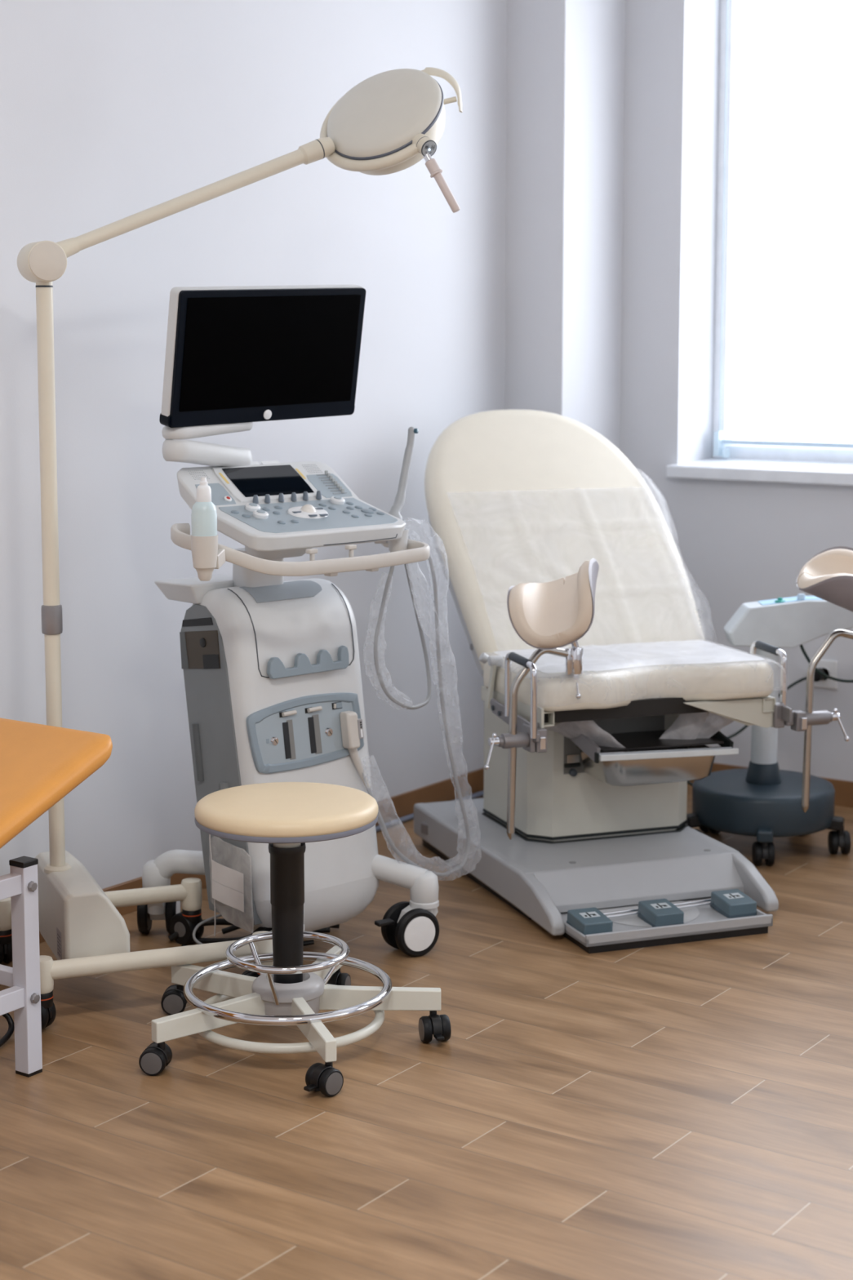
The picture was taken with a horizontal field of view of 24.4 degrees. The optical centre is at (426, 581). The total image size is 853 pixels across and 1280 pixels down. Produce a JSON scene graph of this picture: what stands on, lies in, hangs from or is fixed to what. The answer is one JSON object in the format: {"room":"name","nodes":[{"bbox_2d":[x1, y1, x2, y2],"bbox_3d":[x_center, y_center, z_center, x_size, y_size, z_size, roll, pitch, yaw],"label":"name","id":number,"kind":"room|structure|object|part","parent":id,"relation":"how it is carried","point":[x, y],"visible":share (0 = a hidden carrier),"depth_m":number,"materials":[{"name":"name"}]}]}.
{"room":"gynecology exam room","nodes":[
{"label":"gynecology exam room","id":0,"kind":"room"},
{"bbox_2d":[0,0,506,888],"bbox_3d":[-1.614,-0.507,3.721,0.200,2.950,7.500,5,8,35],"label":"wall","id":1,"kind":"structure","parent":0,"point":[111,111],"depth_m":5.00,"materials":[{"name":"paint"}]},
{"bbox_2d":[39,767,484,943],"bbox_3d":[-1.713,0.956,3.570,0.012,0.080,6.852,5,8,35],"label":"baseboard","id":2,"kind":"structure","parent":1,"relation":"attached to","point":[472,782],"depth_m":5.92,"materials":[{"name":"brown wood"}]},
{"bbox_2d":[0,784,852,1279],"bbox_3d":[0.865,1.191,2.179,6.300,0.050,7.500,5,8,35],"label":"floor","id":3,"kind":"structure","parent":0,"point":[682,1111],"depth_m":3.64,"materials":[{"name":"brown wood"}]},
{"bbox_2d":[0,1013,13,1047],"bbox_3d":[-0.882,0.876,3.950,0.082,0.142,0.251,0,7,-4],"label":"extension cord","id":4,"kind":"object","parent":3,"relation":"on","point":[11,1023],"visible":0.84,"depth_m":4.05,"materials":[{"name":"black plastic"}]},
{"bbox_2d":[0,717,112,1077],"bbox_3d":[-1.419,0.700,3.304,0.630,0.653,1.948,5,8,35],"label":"couch","id":5,"kind":"object","parent":3,"relation":"on","point":[40,764],"visible":1,"depth_m":3.82,"materials":[{"name":"orange leather"}]},
{"bbox_3d":[-0.991,0.759,3.989,0.484,0.030,0.026,5,8,35],"label":"rail","id":6,"kind":"part","parent":5,"relation":"part of","materials":[{"name":"white metal"}]},
{"bbox_3d":[-1.279,0.665,3.106,0.026,0.038,1.712,5,8,35],"label":"rail","id":7,"kind":"part","parent":5,"relation":"part of","materials":[{"name":"white metal"}]},
{"bbox_3d":[-1.279,0.889,3.133,0.026,0.038,1.712,5,8,35],"label":"rail","id":8,"kind":"part","parent":5,"relation":"part of","materials":[{"name":"white metal"}]},
{"bbox_3d":[-0.778,0.751,3.837,0.038,0.412,0.038,5,8,35],"label":"leg","id":9,"kind":"part","parent":5,"relation":"part of","materials":[{"name":"white metal"}]},
{"bbox_2d":[0,66,462,1029],"bbox_3d":[-0.402,-0.136,4.388,1.142,2.050,0.559,-3,7,-21],"label":"lamp","id":10,"kind":"object","parent":3,"relation":"on","point":[391,121],"visible":0.8,"depth_m":4.29,"materials":[{"name":"plastic"}]},
{"bbox_2d":[0,897,11,930],"bbox_3d":[-0.970,0.759,4.518,0.049,0.071,0.049,-3,7,-21],"label":"socket","id":11,"kind":"object","parent":10,"relation":"attached to","point":[5,904],"depth_m":4.50,"materials":[{"name":"beige plastic"}]},
{"bbox_2d":[40,955,53,994],"bbox_3d":[-0.796,0.812,4.082,0.049,0.071,0.049,-3,7,-21],"label":"socket","id":12,"kind":"object","parent":10,"relation":"attached to","point":[46,962],"depth_m":4.06,"materials":[{"name":"beige plastic"}]},
{"bbox_2d":[55,237,79,257],"bbox_3d":[-0.768,-0.708,4.208,0.056,0.050,0.041,-3,7,-21],"label":"socket","id":13,"kind":"object","parent":10,"relation":"attached to","point":[70,246],"depth_m":4.20,"materials":[{"name":"beige plastic"}]},
{"bbox_3d":[-0.513,-0.839,4.324,0.550,0.242,0.033,-4,8,-27],"label":"arm","id":14,"kind":"part","parent":10,"relation":"part of","materials":[{"name":"beige plastic"}]},
{"bbox_2d":[181,877,202,911],"bbox_3d":[-0.556,0.740,4.676,0.049,0.071,0.049,-3,7,-21],"label":"socket","id":15,"kind":"object","parent":10,"relation":"attached to","point":[191,887],"depth_m":4.66,"materials":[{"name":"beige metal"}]},
{"bbox_2d":[252,931,273,965],"bbox_3d":[-0.352,0.792,4.251,0.049,0.071,0.049,-3,7,-21],"label":"socket","id":16,"kind":"object","parent":10,"relation":"attached to","point":[264,946],"depth_m":4.23,"materials":[{"name":"beige metal"}]},
{"bbox_3d":[0.000,-0.964,4.377,0.039,0.044,0.035,-5,9,-36],"label":"control knob","id":17,"kind":"part","parent":10,"relation":"part of","materials":[{"name":"beige plastic"}]},
{"bbox_3d":[0.006,-0.958,4.370,0.039,0.035,0.018,-6,9,-39],"label":"control panel","id":18,"kind":"part","parent":10,"relation":"part of","materials":[{"name":"silver metal"}]},
{"bbox_3d":[0.043,-0.867,4.378,0.065,0.097,0.018,2,7,15],"label":"positioning handle","id":19,"kind":"part","parent":10,"relation":"part of","materials":[{"name":"beige plastic"}]},
{"bbox_2d":[168,913,339,946],"bbox_3d":[-0.394,0.821,4.693,0.418,0.078,0.186,-2,7,-20],"label":"cord tangle","id":20,"kind":"object","parent":3,"relation":"on","point":[209,922],"visible":0.27,"depth_m":4.68,"materials":[{"name":"black plastic"}]},
{"bbox_3d":[-0.456,0.827,4.635,0.182,0.076,0.075,0,7,3],"label":"cord","id":21,"kind":"part","parent":20,"relation":"part of","materials":[{"name":"white plastic"}]},
{"bbox_3d":[-0.419,0.839,4.701,0.291,0.034,0.089,-3,8,-23],"label":"cord","id":22,"kind":"part","parent":20,"relation":"part of","materials":[{"name":"black plastic"}]},
{"bbox_3d":[-0.417,0.859,4.620,0.312,0.015,0.079,-1,7,-6],"label":"cord","id":23,"kind":"part","parent":20,"relation":"part of","materials":[{"name":"black plastic"}]},
{"bbox_3d":[-0.421,0.826,4.716,0.388,0.058,0.036,-1,7,-12],"label":"cord","id":24,"kind":"part","parent":20,"relation":"part of","materials":[{"name":"black plastic"}]},
{"bbox_3d":[-0.352,0.825,4.772,0.286,0.044,0.032,-2,7,-12],"label":"cord","id":25,"kind":"part","parent":20,"relation":"part of","materials":[{"name":"black plastic"}]},
{"bbox_2d":[137,284,439,956],"bbox_3d":[-0.411,0.094,4.554,0.734,1.554,0.650,-6,9,-43],"label":"scanner","id":26,"kind":"object","parent":3,"relation":"on","point":[270,664],"visible":0.82,"depth_m":4.50,"materials":[{"name":"white plastic"}]},
{"bbox_3d":[-0.558,0.688,4.723,0.245,0.098,0.068,0,7,-1],"label":"support leg","id":27,"kind":"part","parent":26,"relation":"part of","materials":[{"name":"white plastic"}]},
{"bbox_2d":[154,574,233,604],"bbox_3d":[-0.508,0.017,4.569,0.198,0.048,0.146,-6,9,-43],"label":"tray","id":28,"kind":"object","parent":26,"relation":"on","point":[191,590],"depth_m":4.50,"materials":[{"name":"white plastic"}]},
{"bbox_2d":[187,470,209,479],"bbox_3d":[-0.515,-0.241,4.466,0.041,0.018,0.027,-6,9,-43],"label":"speaker grille","id":29,"kind":"object","parent":26,"relation":"attached to","point":[192,474],"depth_m":4.47,"materials":[{"name":"white plastic"}]},
{"bbox_3d":[-0.507,0.139,4.479,0.004,0.022,0.022,-6,9,-43],"label":"bay knob","id":30,"kind":"part","parent":26,"relation":"part of","materials":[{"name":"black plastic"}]},
{"bbox_2d":[191,476,217,536],"bbox_3d":[-0.459,-0.124,4.075,0.054,0.184,0.054,-6,9,-43],"label":"bottle","id":31,"kind":"object","parent":26,"relation":"in","point":[204,514],"visible":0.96,"depth_m":4.05,"materials":[{"name":"white plastic"}]},
{"bbox_3d":[-0.496,-0.405,4.481,0.241,0.157,0.072,-6,9,-43],"label":"monitor arm","id":32,"kind":"part","parent":26,"relation":"part of","materials":[{"name":"white plastic"}]},
{"bbox_3d":[-0.499,-0.271,4.519,0.076,0.117,0.270,5,8,35],"label":"monitor arm","id":33,"kind":"part","parent":26,"relation":"part of","materials":[{"name":"white plastic"}]},
{"bbox_3d":[-0.473,-0.195,4.429,0.074,0.047,0.064,-6,9,-43],"label":"key panel","id":34,"kind":"part","parent":26,"relation":"part of","materials":[{"name":"grey plastic"}]},
{"bbox_3d":[-0.465,0.407,4.492,0.030,0.708,0.266,-6,9,-43],"label":"panel","id":35,"kind":"part","parent":26,"relation":"part of","materials":[{"name":"white plastic"}]},
{"bbox_2d":[208,834,253,936],"bbox_3d":[-0.443,0.650,4.453,0.019,0.336,0.158,-6,9,-43],"label":"pouch","id":36,"kind":"object","parent":26,"relation":"hanging from","point":[224,881],"visible":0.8,"depth_m":4.45,"materials":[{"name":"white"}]},
{"bbox_3d":[-0.389,-0.166,4.421,0.035,0.019,0.035,-6,9,-43],"label":"round knob","id":37,"kind":"part","parent":26,"relation":"part of","materials":[{"name":"white plastic"}]},
{"bbox_3d":[-0.388,-0.172,4.419,0.020,0.007,0.019,-6,9,-43],"label":"knob","id":38,"kind":"part","parent":26,"relation":"part of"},
{"bbox_3d":[-0.368,-0.148,4.380,0.035,0.019,0.035,-6,9,-43],"label":"round knob","id":39,"kind":"part","parent":26,"relation":"part of","materials":[{"name":"white plastic"}]},
{"bbox_3d":[-0.367,-0.155,4.378,0.020,0.007,0.019,-6,9,-43],"label":"knob","id":40,"kind":"part","parent":26,"relation":"part of","materials":[{"name":"white plastic"}]},
{"bbox_2d":[160,284,363,416],"bbox_3d":[-0.374,-0.528,4.533,0.552,0.314,0.101,-6,9,-43],"label":"monitor","id":41,"kind":"object","parent":26,"relation":"on","point":[292,350],"depth_m":4.49,"materials":[{"name":"black plastic"}]},
{"bbox_3d":[-0.368,-0.228,4.555,0.244,0.076,0.105,-6,9,-43],"label":"touch screen frame","id":42,"kind":"part","parent":26,"relation":"part of","materials":[{"name":"white plastic"}]},
{"bbox_3d":[-0.311,0.299,4.475,0.036,0.011,0.011,-6,9,-43],"label":"latch lever","id":43,"kind":"part","parent":26,"relation":"part of","materials":[{"name":"white plastic"}]},
{"bbox_3d":[-0.303,-0.085,4.431,0.611,0.103,0.343,-6,9,-43],"label":"handrail","id":44,"kind":"part","parent":26,"relation":"part of","materials":[{"name":"beige plastic"}]},
{"bbox_3d":[-0.274,0.343,4.516,0.291,0.121,0.020,-6,9,-43],"label":"connector plate","id":45,"kind":"part","parent":26,"relation":"part of","materials":[{"name":"grey plastic"}]},
{"bbox_3d":[-0.274,0.343,4.516,0.331,0.160,0.032,-6,9,-43],"label":"connector panel","id":46,"kind":"part","parent":26,"relation":"part of","materials":[{"name":"grey plastic"}]},
{"bbox_3d":[-0.259,-0.149,4.464,0.404,0.050,0.172,-6,9,-43],"label":"keyboard panel","id":47,"kind":"part","parent":26,"relation":"part of","materials":[{"name":"grey plastic"}]},
{"bbox_2d":[302,464,322,472],"bbox_3d":[-0.272,-0.268,4.691,0.041,0.018,0.027,-6,9,-43],"label":"speaker grille","id":48,"kind":"object","parent":26,"relation":"attached to","point":[305,468],"depth_m":4.69,"materials":[{"name":"white plastic"}]},
{"bbox_3d":[-0.256,0.293,4.526,0.036,0.011,0.011,-6,9,-43],"label":"latch lever","id":49,"kind":"part","parent":26,"relation":"part of","materials":[{"name":"white plastic"}]},
{"bbox_3d":[-0.229,-0.225,4.659,0.092,0.053,0.073,-6,9,-43],"label":"slider panel","id":50,"kind":"part","parent":26,"relation":"part of","materials":[{"name":"grey plastic"}]},
{"bbox_3d":[-0.207,-0.189,4.597,0.035,0.019,0.035,-6,9,-43],"label":"round knob","id":51,"kind":"part","parent":26,"relation":"part of","materials":[{"name":"white plastic"}]},
{"bbox_3d":[-0.206,-0.195,4.595,0.020,0.007,0.019,-6,9,-43],"label":"knob","id":52,"kind":"part","parent":26,"relation":"part of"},
{"bbox_3d":[-0.075,0.690,4.641,0.212,0.114,0.068,2,7,14],"label":"support leg","id":53,"kind":"part","parent":26,"relation":"part of","materials":[{"name":"white plastic"}]},
{"bbox_2d":[339,426,480,878],"bbox_3d":[-0.030,0.183,4.663,0.385,1.093,0.125,-6,9,-43],"label":"probe","id":54,"kind":"object","parent":26,"relation":"attached to","point":[352,729],"visible":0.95,"depth_m":4.63,"materials":[{"name":"white plastic"}]},
{"bbox_3d":[-0.057,-0.243,4.615,0.038,0.234,0.101,5,9,38],"label":"probe handle","id":55,"kind":"part","parent":54,"relation":"part of","materials":[{"name":"white plastic"}]},
{"bbox_2d":[138,782,451,1097],"bbox_3d":[-0.310,0.688,4.021,0.629,0.504,0.625,5,8,35],"label":"stool","id":56,"kind":"object","parent":3,"relation":"on","point":[286,816],"visible":1,"depth_m":3.97,"materials":[{"name":"beige plastic"}]},
{"bbox_3d":[-0.430,0.865,3.923,0.254,0.051,0.023,-5,9,-37],"label":"leg","id":57,"kind":"part","parent":56,"relation":"part of","materials":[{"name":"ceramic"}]},
{"bbox_3d":[-0.434,0.839,4.139,0.254,0.051,0.023,5,8,35],"label":"leg","id":58,"kind":"part","parent":56,"relation":"part of","materials":[{"name":"metal"}]},
{"bbox_2d":[194,782,377,837],"bbox_3d":[-0.282,0.457,3.986,0.370,0.036,0.370,5,8,35],"label":"seat cushion","id":59,"kind":"object","parent":56,"relation":"on","point":[275,809],"depth_m":3.90,"materials":[{"name":"beige leather"}]},
{"bbox_3d":[-0.222,0.872,3.860,0.023,0.051,0.254,-2,7,-19],"label":"leg","id":60,"kind":"part","parent":56,"relation":"part of","materials":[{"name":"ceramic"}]},
{"bbox_3d":[-0.228,0.830,4.209,0.023,0.051,0.254,2,7,17],"label":"leg","id":61,"kind":"part","parent":56,"relation":"part of","materials":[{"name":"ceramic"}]},
{"bbox_3d":[-0.097,0.851,4.037,0.254,0.051,0.023,0,7,-1],"label":"leg","id":62,"kind":"part","parent":56,"relation":"part of","materials":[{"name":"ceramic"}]},
{"bbox_2d":[375,790,484,831],"bbox_3d":[-0.007,0.699,5.933,0.052,0.020,0.904,5,9,37],"label":"hose","id":63,"kind":"object","parent":3,"relation":"on","point":[390,824],"visible":0.34,"depth_m":5.87,"materials":[{"name":"clear plastic"}]},
{"bbox_2d":[413,409,852,953],"bbox_3d":[0.546,0.171,5.297,1.124,1.223,1.332,-3,7,-20],"label":"chair","id":64,"kind":"object","parent":3,"relation":"on","point":[598,865],"visible":0.98,"depth_m":5.15,"materials":[{"name":"leather"}]},
{"bbox_2d":[421,822,427,835],"bbox_3d":[0.076,0.710,5.528,0.145,0.097,0.120,-6,9,-43],"label":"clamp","id":65,"kind":"object","parent":64,"relation":"on","point":[424,825],"visible":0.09,"depth_m":5.51,"materials":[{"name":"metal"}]},
{"bbox_3d":[0.361,-0.069,5.596,0.690,0.609,0.536,-3,7,-20],"label":"backrest panel","id":66,"kind":"part","parent":64,"relation":"part of","materials":[{"name":"beige leather"}]},
{"bbox_3d":[0.168,0.264,5.093,0.011,0.135,0.049,-3,8,-26],"label":"hinge arm","id":67,"kind":"part","parent":64,"relation":"part of","materials":[{"name":"metal"}]},
{"bbox_3d":[0.157,0.412,4.805,0.056,0.086,0.029,-7,10,-43],"label":"clamp lever","id":68,"kind":"part","parent":64,"relation":"part of","materials":[{"name":"silver metal"}]},
{"bbox_3d":[0.220,0.349,4.945,0.010,0.065,0.307,-3,7,-20],"label":"rail","id":69,"kind":"part","parent":64,"relation":"part of","materials":[{"name":"metal"}]},
{"bbox_3d":[0.227,0.309,4.993,0.008,0.069,0.340,-3,7,-20],"label":"plate","id":70,"kind":"part","parent":64,"relation":"part of","materials":[{"name":"metal"}]},
{"bbox_3d":[0.232,0.277,4.858,0.017,0.189,0.181,-3,7,-20],"label":"grab handle","id":71,"kind":"part","parent":64,"relation":"part of","materials":[{"name":"silver metal"}]},
{"bbox_3d":[0.278,0.386,4.853,0.171,0.459,0.022,-3,7,-22],"label":"leg support rod","id":72,"kind":"part","parent":64,"relation":"part of","materials":[{"name":"metal"}]},
{"bbox_2d":[424,409,705,671],"bbox_3d":[0.364,-0.131,5.580,0.711,0.693,0.612,-3,7,-20],"label":"backrest cushion","id":73,"kind":"object","parent":64,"relation":"on","point":[548,458],"depth_m":5.56,"materials":[{"name":"beige leather"}]},
{"bbox_3d":[0.382,0.461,5.149,0.036,0.022,0.009,-3,7,-20],"label":"latch plate","id":74,"kind":"part","parent":64,"relation":"part of","materials":[{"name":"metal"}]},
{"bbox_3d":[0.383,0.498,5.151,0.020,0.020,0.015,-3,7,-20],"label":"latch knob","id":75,"kind":"part","parent":64,"relation":"part of","materials":[{"name":"black plastic"}]},
{"bbox_2d":[565,646,582,675],"bbox_3d":[0.363,0.195,4.868,0.048,0.065,0.037,-3,7,-20],"label":"socket","id":76,"kind":"object","parent":64,"relation":"attached to","point":[574,655],"depth_m":4.85,"materials":[{"name":"silver metal"}]},
{"bbox_3d":[0.363,0.146,4.862,0.027,0.038,0.018,-3,7,-20],"label":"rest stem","id":77,"kind":"part","parent":64,"relation":"part of","materials":[{"name":"silver metal"}]},
{"bbox_3d":[0.371,0.258,4.862,0.020,0.058,0.051,-1,7,-12],"label":"swivel lever","id":78,"kind":"part","parent":64,"relation":"part of","materials":[{"name":"silver metal"}]},
{"bbox_3d":[0.391,0.401,5.035,0.010,0.084,0.223,-3,7,-21],"label":"drawer rail","id":79,"kind":"part","parent":64,"relation":"part of","materials":[{"name":"metal"}]},
{"bbox_2d":[458,471,783,747],"bbox_3d":[0.484,0.055,5.319,0.766,0.663,0.867,-3,7,-20],"label":"film","id":80,"kind":"object","parent":64,"relation":"on","point":[614,652],"visible":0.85,"depth_m":5.37,"materials":[{"name":"white"}]},
{"bbox_2d":[458,487,703,645],"bbox_3d":[0.416,-0.034,5.468,0.631,0.423,0.368,-3,7,-20],"label":"drape","id":81,"kind":"object","parent":80,"relation":"hanging from","point":[658,575],"depth_m":5.51,"materials":[{"name":"white fabric"}]},
{"bbox_2d":[497,645,783,667],"bbox_3d":[0.529,0.238,5.109,0.692,0.091,0.403,-3,7,-20],"label":"drape","id":82,"kind":"object","parent":80,"relation":"hanging from","point":[593,656],"depth_m":5.11,"materials":[{"name":"white fabric"}]},
{"bbox_2d":[483,656,773,711],"bbox_3d":[0.524,0.248,5.125,0.667,0.099,0.393,-3,7,-20],"label":"seat cushion","id":83,"kind":"object","parent":64,"relation":"on","point":[722,686],"depth_m":5.01,"materials":[{"name":"white leather"}]},
{"bbox_2d":[576,744,715,786],"bbox_3d":[0.572,0.469,5.112,0.332,0.076,0.228,-3,7,-20],"label":"basin","id":84,"kind":"object","parent":64,"relation":"attached to","point":[653,771],"visible":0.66,"depth_m":5.02,"materials":[{"name":"plastic"}]},
{"bbox_3d":[0.555,0.798,4.832,0.351,0.009,0.007,-3,8,-23],"label":"link rod","id":85,"kind":"part","parent":64,"relation":"part of","materials":[{"name":"silver metal"}]},
{"bbox_3d":[0.563,0.801,4.809,0.351,0.009,0.007,-3,8,-23],"label":"link rod","id":86,"kind":"part","parent":64,"relation":"part of","materials":[{"name":"silver metal"}]},
{"bbox_3d":[0.572,0.410,5.105,0.340,0.005,0.190,-3,7,-20],"label":"drawer plate","id":87,"kind":"part","parent":64,"relation":"part of","materials":[{"name":"black metal"}]},
{"bbox_2d":[560,897,773,953],"bbox_3d":[0.563,0.824,4.800,0.483,0.046,0.544,5,8,35],"label":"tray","id":88,"kind":"object","parent":64,"relation":"on","point":[621,923],"depth_m":4.74,"materials":[{"name":"grey plastic"}]},
{"bbox_3d":[0.755,0.338,5.049,0.220,0.071,0.006,-3,7,-20],"label":"gusset plate","id":89,"kind":"part","parent":64,"relation":"part of","materials":[{"name":"metal"}]},
{"bbox_3d":[0.745,0.393,5.164,0.010,0.071,0.220,-3,7,-20],"label":"drawer rail","id":90,"kind":"part","parent":64,"relation":"part of","materials":[{"name":"black metal"}]},
{"bbox_3d":[0.773,0.343,5.046,0.252,0.078,0.005,-3,7,-20],"label":"gusset plate","id":91,"kind":"part","parent":64,"relation":"part of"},
{"bbox_3d":[0.894,0.255,5.167,0.017,0.184,0.177,-3,7,-20],"label":"grab handle","id":92,"kind":"part","parent":64,"relation":"part of","materials":[{"name":"silver metal"}]},
{"bbox_3d":[0.885,0.323,5.167,0.008,0.048,0.270,-3,7,-20],"label":"rail","id":93,"kind":"part","parent":64,"relation":"part of","materials":[{"name":"metal"}]},
{"bbox_3d":[1.056,0.352,5.134,0.171,0.459,0.022,-3,7,-22],"label":"leg support rod","id":94,"kind":"part","parent":64,"relation":"part of","materials":[{"name":"metal"}]},
{"bbox_3d":[1.072,0.372,5.136,0.056,0.086,0.029,0,7,4],"label":"clamp lever","id":95,"kind":"part","parent":64,"relation":"part of","materials":[{"name":"silver metal"}]},
{"bbox_2d":[685,593,852,866],"bbox_3d":[0.985,0.393,5.525,0.526,0.728,0.449,5,9,38],"label":"trolley","id":96,"kind":"object","parent":3,"relation":"on","point":[762,801],"visible":0.79,"depth_m":5.44,"materials":[{"name":"black plastic"}]},
{"bbox_3d":[0.787,0.663,5.533,0.127,0.044,0.044,-1,7,-10],"label":"leg","id":97,"kind":"part","parent":96,"relation":"part of","materials":[{"name":"black plastic"}]},
{"bbox_3d":[0.924,0.679,5.401,0.044,0.044,0.127,1,7,8],"label":"leg","id":98,"kind":"part","parent":96,"relation":"part of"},
{"bbox_3d":[1.037,0.042,5.464,0.022,0.017,0.022,0,7,0],"label":"pale knob","id":99,"kind":"part","parent":96,"relation":"part of","materials":[{"name":"white plastic"}]},
{"bbox_3d":[1.100,0.667,5.506,0.127,0.044,0.044,3,7,20],"label":"leg","id":100,"kind":"part","parent":96,"relation":"part of","materials":[{"name":"black plastic"}]},
{"bbox_2d":[505,0,625,450],"bbox_3d":[0.437,-0.819,6.283,0.219,2.950,0.378,5,8,35],"label":"wall","id":101,"kind":"structure","parent":0,"point":[565,77],"depth_m":6.12,"materials":[{"name":"paint"}]},
{"bbox_2d":[620,0,852,781],"bbox_3d":[3.038,-0.649,4.886,6.476,2.950,0.320,5,8,35],"label":"wall","id":102,"kind":"structure","parent":0,"point":[737,543],"depth_m":6.25,"materials":[{"name":"paint"}]},
{"bbox_2d":[687,667,826,786],"bbox_3d":[0.953,0.484,6.015,0.518,0.422,0.253,-5,9,-38],"label":"cord","id":103,"kind":"object","parent":102,"relation":"attached to","point":[817,677],"visible":0.28,"depth_m":6.04,"materials":[{"name":"black plastic"}]},
{"bbox_2d":[666,0,852,485],"bbox_3d":[1.647,-1.139,5.768,1.927,1.730,0.345,5,8,35],"label":"window","id":104,"kind":"structure","parent":102,"relation":"in","point":[732,460],"depth_m":6.35,"materials":[{"name":"plastic"}]},
{"bbox_3d":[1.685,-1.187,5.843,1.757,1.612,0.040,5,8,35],"label":"blind rail","id":105,"kind":"part","parent":104,"relation":"part of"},
{"bbox_2d":[687,762,852,807],"bbox_3d":[3.029,0.799,4.864,5.867,0.080,0.012,5,8,35],"label":"baseboard","id":106,"kind":"structure","parent":102,"relation":"attached to","point":[843,789],"depth_m":6.08,"materials":[{"name":"brown wood"}]},
{"bbox_2d":[813,659,837,688],"bbox_3d":[1.224,0.284,6.075,0.084,0.088,0.010,5,8,35],"label":"wall outlet","id":107,"kind":"object","parent":102,"relation":"attached to","point":[830,667],"visible":0.62,"depth_m":6.06,"materials":[{"name":"white plastic"}]}
]}

